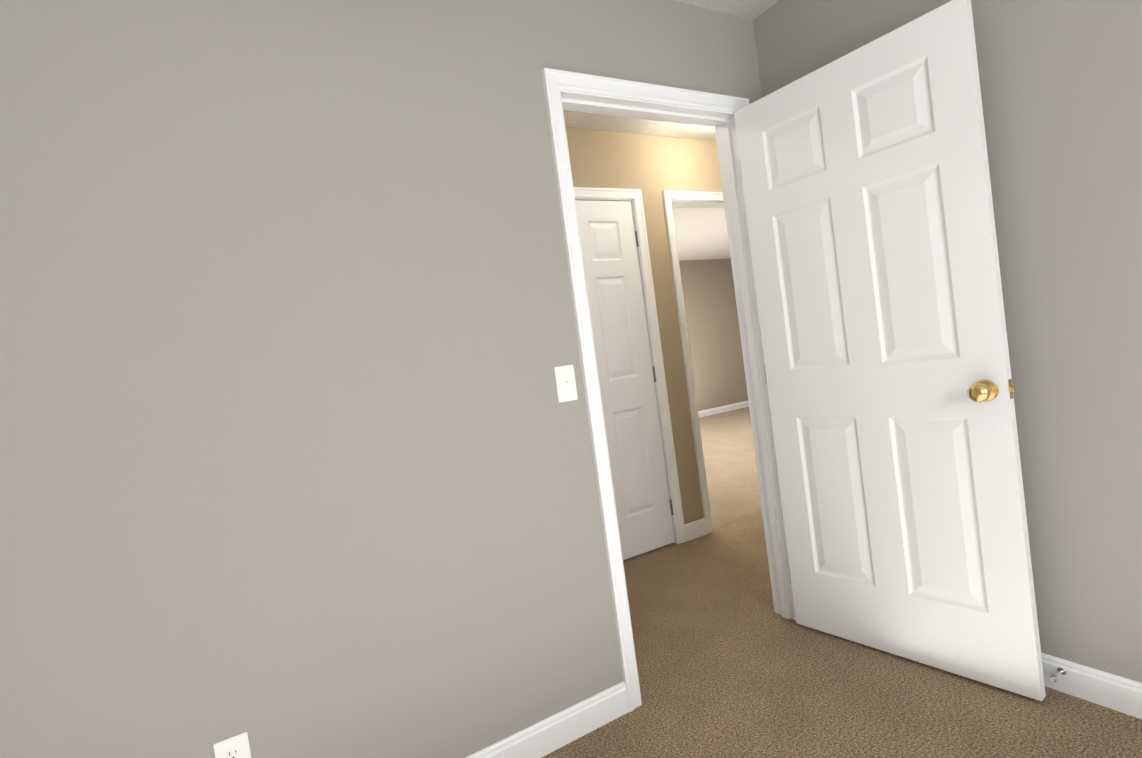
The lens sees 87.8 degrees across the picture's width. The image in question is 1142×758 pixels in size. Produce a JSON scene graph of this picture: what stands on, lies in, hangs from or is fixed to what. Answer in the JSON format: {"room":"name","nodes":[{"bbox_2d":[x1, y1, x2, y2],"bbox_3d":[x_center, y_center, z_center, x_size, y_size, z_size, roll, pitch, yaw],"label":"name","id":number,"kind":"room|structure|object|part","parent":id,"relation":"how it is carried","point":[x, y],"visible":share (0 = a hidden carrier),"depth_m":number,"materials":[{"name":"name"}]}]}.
{"room":"empty bedroom","nodes":[
{"label":"empty bedroom","id":0,"kind":"room"},
{"bbox_2d":[0,0,761,757],"bbox_3d":[-0.611,-0.013,1.620,3.470,2.440,0.120,-9,2,-30],"label":"wall","id":1,"kind":"structure","parent":0,"point":[296,456],"depth_m":1.50,"materials":[{"name":"grey paint"}]},
{"bbox_2d":[213,732,250,757],"bbox_3d":[-0.795,0.903,1.399,0.070,0.114,0.008,-9,2,-30],"label":"electrical outlet","id":2,"kind":"object","parent":1,"relation":"attached to","point":[237,746],"visible":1,"depth_m":1.40,"materials":[{"name":"white plastic"}]},
{"bbox_2d":[465,681,628,757],"bbox_3d":[-0.807,1.204,1.375,2.324,0.098,0.014,-9,2,-30],"label":"baseboard","id":3,"kind":"structure","parent":1,"relation":"attached to","point":[550,734],"depth_m":1.83,"materials":[{"name":"white wood"}]},
{"bbox_2d":[554,365,577,402],"bbox_3d":[-0.012,0.014,1.890,0.070,0.114,0.018,-9,2,-30],"label":"switch plate","id":4,"kind":"object","parent":1,"relation":"attached to","point":[565,383],"visible":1,"depth_m":1.89,"materials":[{"name":"white plastic"}]},
{"bbox_2d":[542,68,795,711],"bbox_3d":[0.411,-0.003,2.219,0.927,2.106,0.154,-9,2,-30],"label":"door frame","id":5,"kind":"structure","parent":1,"relation":"attached to","point":[555,81],"depth_m":2.13,"materials":[{"name":"white wood"}]},
{"bbox_2d":[734,0,1045,700],"bbox_3d":[1.014,-0.051,2.021,0.169,2.030,0.821,-9,3,-36],"label":"bedroom door","id":6,"kind":"structure","parent":5,"relation":"attached to","point":[865,177],"depth_m":1.93,"materials":[{"name":"white wood"}]},
{"bbox_3d":[1.188,0.038,1.717,0.067,0.066,0.066,-9,3,-36],"label":"knob","id":7,"kind":"part","parent":6,"relation":"part of","materials":[{"name":"gold metal"}]},
{"bbox_2d":[566,127,721,524],"bbox_3d":[0.584,-0.245,3.630,1.900,2.440,0.120,-9,2,-30],"label":"wall","id":8,"kind":"structure","parent":0,"point":[647,166],"depth_m":3.56,"materials":[{"name":"beige paint"}]},
{"bbox_2d":[662,190,723,533],"bbox_3d":[1.059,-0.150,3.895,0.927,2.106,0.138,-9,2,-30],"label":"door frame","id":9,"kind":"structure","parent":8,"relation":"attached to","point":[669,196],"depth_m":3.63,"materials":[{"name":"white wood"}]},
{"bbox_2d":[684,518,706,541],"bbox_3d":[0.754,0.915,3.602,0.173,0.098,0.014,-9,2,-30],"label":"baseboard","id":10,"kind":"structure","parent":8,"relation":"attached to","point":[695,529],"depth_m":3.60,"materials":[{"name":"white wood"}]},
{"bbox_2d":[563,0,779,260],"bbox_3d":[1.399,-1.641,3.738,9.470,0.100,9.220,-9,2,-30],"label":"ceiling","id":11,"kind":"structure","parent":0,"point":[701,233],"depth_m":3.58,"materials":[{"name":"white paint"}]},
{"bbox_2d":[679,259,747,410],"bbox_3d":[0.107,-0.345,8.204,7.500,2.440,0.120,-9,2,-30],"label":"wall","id":12,"kind":"structure","parent":0,"point":[713,331],"depth_m":9.42,"materials":[{"name":"beige paint"}]},
{"bbox_2d":[698,401,748,417],"bbox_3d":[0.297,0.812,8.187,7.500,0.098,0.014,-9,2,-30],"label":"baseboard","id":13,"kind":"structure","parent":12,"relation":"attached to","point":[721,409],"depth_m":9.44,"materials":[{"name":"white wood"}]},
{"bbox_2d":[541,407,1141,757],"bbox_3d":[1.736,0.875,3.828,9.470,0.100,9.220,-9,2,-30],"label":"floor","id":14,"kind":"structure","parent":0,"point":[786,688],"depth_m":1.95,"materials":[{"name":"carpet"}]},
{"bbox_2d":[753,0,1141,682],"bbox_3d":[1.880,-0.321,0.890,0.120,2.440,3.920,-9,2,-30],"label":"wall","id":15,"kind":"structure","parent":0,"point":[1061,88],"depth_m":1.66,"materials":[{"name":"grey paint"}]},
{"bbox_2d":[1041,652,1141,718],"bbox_3d":[1.978,0.847,0.897,0.014,0.098,3.680,-9,2,-30],"label":"baseboard","id":16,"kind":"structure","parent":15,"relation":"attached to","point":[1110,690],"depth_m":1.70,"materials":[{"name":"white wood"}]},
{"bbox_2d":[1050,667,1065,681],"bbox_3d":[1.434,0.873,1.749,0.066,0.022,0.022,-9,2,-30],"label":"door stop","id":17,"kind":"object","parent":16,"relation":"attached to","point":[1054,678],"visible":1,"depth_m":1.75,"materials":[{"name":"silver metal"}]},
{"bbox_3d":[0.112,0.015,3.406,0.800,2.065,0.010,-9,2,-30],"label":"wall","id":18,"kind":"structure","parent":0,"visible":0},
{"bbox_2d":[573,187,685,559],"bbox_3d":[0.154,-0.008,3.328,0.882,2.106,0.169,-9,2,-30],"label":"door","id":19,"kind":"structure","parent":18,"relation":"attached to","point":[652,358],"depth_m":3.42,"materials":[{"name":"white wood"}]},
{"bbox_3d":[0.156,0.018,3.328,0.773,2.030,0.169,-9,2,-30],"label":"hall closet door","id":20,"kind":"part","parent":19,"relation":"part of","materials":[{"name":"white wood"}]}
]}

